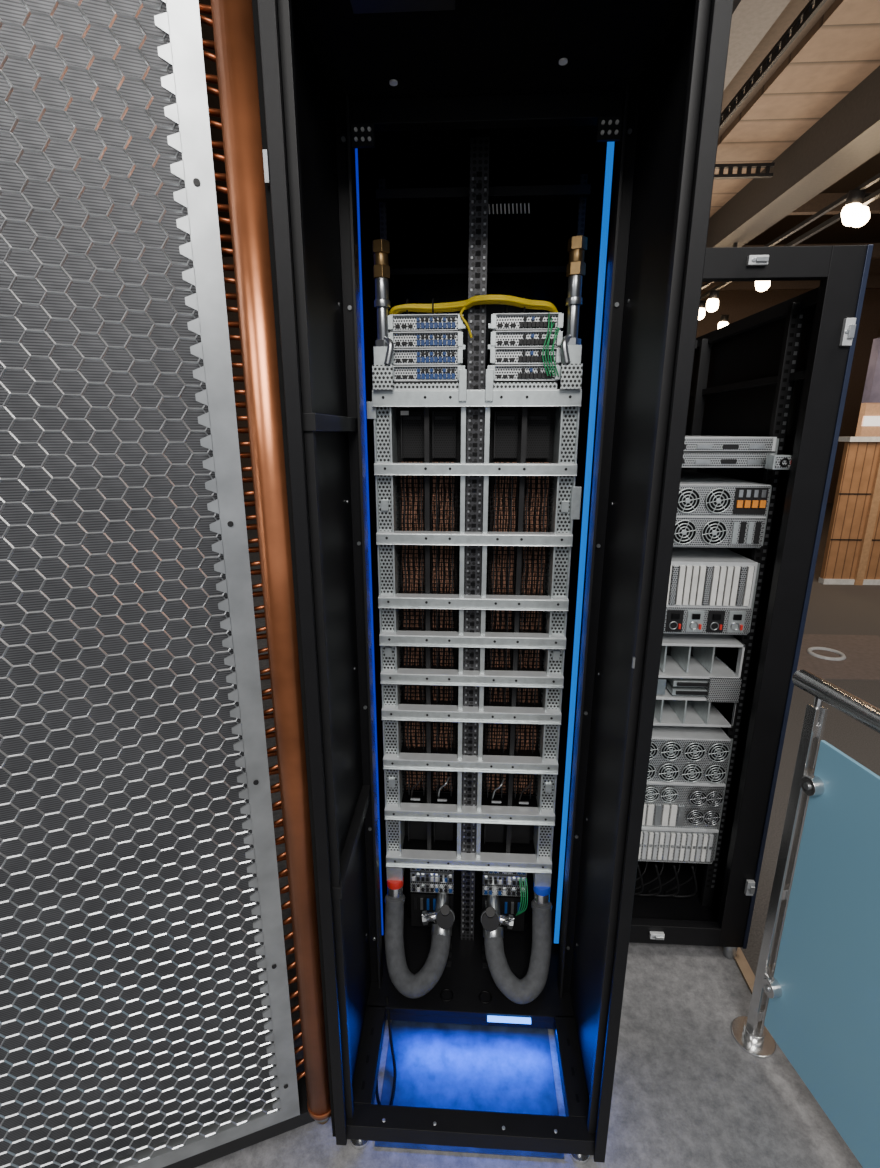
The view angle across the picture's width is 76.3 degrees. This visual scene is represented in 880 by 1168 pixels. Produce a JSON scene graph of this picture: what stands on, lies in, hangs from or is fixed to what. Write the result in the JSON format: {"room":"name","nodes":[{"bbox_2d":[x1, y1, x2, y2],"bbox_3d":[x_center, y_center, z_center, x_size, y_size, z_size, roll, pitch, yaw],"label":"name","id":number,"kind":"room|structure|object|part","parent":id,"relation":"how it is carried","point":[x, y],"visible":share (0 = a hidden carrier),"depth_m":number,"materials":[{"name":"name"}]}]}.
{"room":"data center","nodes":[
{"label":"data center","id":0,"kind":"room"},
{"bbox_2d":[195,499,879,1167],"bbox_3d":[1.757,0.460,4.697,15.000,0.050,19.000,1,15,3],"label":"floor","id":1,"kind":"structure","parent":0,"point":[685,1094],"depth_m":1.50,"materials":[{"name":"grey concrete"}]},
{"bbox_2d":[95,0,314,1167],"bbox_3d":[-0.668,0.195,0.961,0.855,2.420,0.096,-5,16,-19],"label":"door","id":2,"kind":"structure","parent":1,"relation":"on","point":[181,21],"depth_m":0.97,"materials":[{"name":"metal"}]},
{"bbox_2d":[0,0,278,1167],"bbox_3d":[-0.671,0.156,0.903,0.644,2.260,0.004,-5,16,-19],"label":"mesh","id":3,"kind":"object","parent":2,"relation":"attached to","point":[57,2],"visible":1,"depth_m":0.94,"materials":[{"name":"metal"}]},
{"bbox_2d":[0,0,279,1167],"bbox_3d":[-0.720,0.142,0.964,0.770,2.320,0.090,-5,16,-19],"label":"perforated door panel","id":4,"kind":"object","parent":2,"relation":"attached to","point":[14,40],"visible":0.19,"depth_m":0.96,"materials":[{"name":"metal"}]},
{"bbox_3d":[-0.646,1.317,1.278,0.805,0.088,0.090,-5,16,-19],"label":"lower door rail","id":5,"kind":"part","parent":2,"relation":"part of","materials":[{"name":"black metal"}]},
{"bbox_2d":[199,3,304,1080],"bbox_3d":[-0.351,0.115,1.054,0.106,2.256,0.029,-5,16,-19],"label":"stub","id":6,"kind":"object","parent":2,"relation":"attached to","point":[203,8],"visible":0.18,"depth_m":0.98,"materials":[{"name":"black metal"}]},
{"bbox_2d":[211,0,330,1124],"bbox_3d":[-0.279,0.053,1.004,0.071,2.530,0.071,-5,16,-19],"label":"pipe","id":7,"kind":"object","parent":2,"relation":"attached to","point":[232,20],"visible":0.77,"depth_m":0.91,"materials":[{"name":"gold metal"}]},
{"bbox_2d":[374,1020,563,1158],"bbox_3d":[0.096,1.208,1.843,0.450,0.002,1.070,1,15,3],"label":"floor","id":8,"kind":"structure","parent":1,"relation":"on","point":[507,1069],"depth_m":1.49,"materials":[{"name":"stone"}]},
{"bbox_2d":[252,0,733,1164],"bbox_3d":[0.091,0.090,1.575,0.630,2.300,1.202,1,15,3],"label":"tall cabinet","id":9,"kind":"object","parent":1,"relation":"on","point":[475,139],"visible":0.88,"depth_m":1.14,"materials":[{"name":"black metal"}]},
{"bbox_2d":[384,864,551,1003],"bbox_3d":[0.081,1.010,1.644,0.505,0.302,0.232,1,15,3],"label":"hose","id":10,"kind":"object","parent":9,"relation":"in","point":[525,990],"visible":1,"depth_m":1.64,"materials":[{"name":"grey plastic"}]},
{"bbox_3d":[0.099,1.153,1.872,0.610,0.094,1.185,1,15,3],"label":"frame","id":11,"kind":"part","parent":9,"relation":"part of","materials":[{"name":"black metal"}]},
{"bbox_3d":[0.087,0.080,1.507,0.042,2.175,0.028,1,15,3],"label":"rail","id":12,"kind":"part","parent":9,"relation":"part of","materials":[{"name":"black metal"}]},
{"bbox_2d":[366,235,587,968],"bbox_3d":[0.097,0.133,1.707,0.524,1.972,0.570,1,15,3],"label":"rack","id":13,"kind":"object","parent":9,"relation":"on","point":[531,499],"visible":0.99,"depth_m":1.48,"materials":[{"name":"metal"}]},
{"bbox_2d":[734,947,754,993],"bbox_3d":[1.062,0.768,3.450,0.034,0.008,3.640,1,15,3],"label":"trim","id":14,"kind":"structure","parent":1,"relation":"on","point":[746,971],"depth_m":1.77,"materials":[{"name":"brown wood"}]},
{"bbox_2d":[629,244,873,958],"bbox_3d":[0.729,0.075,2.088,0.567,2.060,1.138,1,15,3],"label":"tall cabinet","id":15,"kind":"object","parent":1,"relation":"on","point":[782,370],"visible":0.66,"depth_m":1.59,"materials":[{"name":"black metal"}]},
{"bbox_2d":[638,725,732,863],"bbox_3d":[0.695,0.605,2.115,0.454,0.456,0.718,1,15,3],"label":"server","id":16,"kind":"object","parent":15,"relation":"in","point":[688,768],"visible":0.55,"depth_m":1.77,"materials":[{"name":"metal"}]},
{"bbox_2d":[653,633,744,727],"bbox_3d":[0.690,0.240,1.917,0.430,0.269,0.510,1,15,3],"label":"server","id":17,"kind":"object","parent":15,"relation":"in","point":[699,680],"visible":0.48,"depth_m":1.70,"materials":[{"name":"metal"}]},
{"bbox_2d":[663,547,759,634],"bbox_3d":[0.695,-0.049,1.939,0.454,0.215,0.715,1,15,3],"label":"server","id":18,"kind":"object","parent":15,"relation":"in","point":[712,590],"visible":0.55,"depth_m":1.60,"materials":[{"name":"metal"}]},
{"bbox_2d":[673,469,771,547],"bbox_3d":[0.695,-0.277,1.878,0.454,0.174,0.714,1,15,3],"label":"server","id":19,"kind":"object","parent":15,"relation":"in","point":[716,511],"visible":0.49,"depth_m":1.54,"materials":[{"name":"metal"}]},
{"bbox_2d":[682,435,791,469],"bbox_3d":[0.727,-0.435,1.804,0.522,0.081,0.769,1,15,3],"label":"server","id":20,"kind":"object","parent":15,"relation":"in","point":[699,451],"visible":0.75,"depth_m":1.49,"materials":[{"name":"metal"}]},
{"bbox_2d":[731,669,879,1167],"bbox_3d":[0.996,0.950,0.705,0.110,1.097,1.666,-2,15,-8],"label":"glass balustrade","id":21,"kind":"object","parent":1,"relation":"on","point":[816,992],"visible":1,"depth_m":1.29,"materials":[{"name":"blue glass"}]},
{"bbox_3d":[0.993,0.968,0.727,0.010,0.870,1.440,-2,15,-8],"label":"glass panel","id":22,"kind":"part","parent":21,"relation":"part of","materials":[{"name":"blue glass"}]},
{"bbox_3d":[0.996,0.442,0.567,0.045,0.045,1.666,-2,15,-8],"label":"handrail","id":23,"kind":"part","parent":21,"relation":"part of","materials":[{"name":"silver metal"}]},
{"bbox_2d":[797,634,879,679],"bbox_3d":[3.036,0.538,4.284,1.200,0.033,0.900,1,15,3],"label":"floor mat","id":24,"kind":"object","parent":1,"relation":"on","point":[839,657],"visible":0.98,"depth_m":4.24,"materials":[{"name":"carpet"}]},
{"bbox_2d":[818,437,879,584],"bbox_3d":[5.817,-0.772,6.083,3.070,1.600,0.250,1,15,3],"label":"panels","id":25,"kind":"object","parent":1,"relation":"on","point":[852,550],"visible":0.94,"depth_m":6.09,"materials":[{"name":"brown wood"}]},
{"bbox_2d":[855,338,879,436],"bbox_3d":[7.317,-1.852,7.008,4.000,3.200,0.140,1,15,3],"label":"wall","id":26,"kind":"structure","parent":1,"relation":"on","point":[868,425],"depth_m":6.98,"materials":[{"name":"white paint"}]},
{"bbox_2d":[198,0,879,256],"bbox_3d":[1.757,-4.920,3.235,15.000,0.100,19.000,1,15,3],"label":"ceiling","id":27,"kind":"structure","parent":0,"point":[836,233],"depth_m":10.47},
{"bbox_2d":[222,257,879,502],"bbox_3d":[2.268,-4.719,13.172,15.000,5.500,0.100,1,15,3],"label":"wall","id":28,"kind":"structure","parent":0,"point":[738,305],"depth_m":12.62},
{"bbox_2d":[700,0,879,299],"bbox_3d":[5.297,-4.303,5.541,6.150,0.900,12.500,1,15,3],"label":"ceiling","id":29,"kind":"structure","parent":0,"point":[800,112],"depth_m":5.30,"materials":[{"name":"beige wood"}]},
{"bbox_2d":[698,172,879,328],"bbox_3d":[4.543,-4.423,8.145,1.295,0.834,8.500,1,15,3],"label":"track","id":30,"kind":"object","parent":29,"relation":"hanging from","point":[853,214],"depth_m":5.79,"materials":[{"name":"metal"}]}
]}

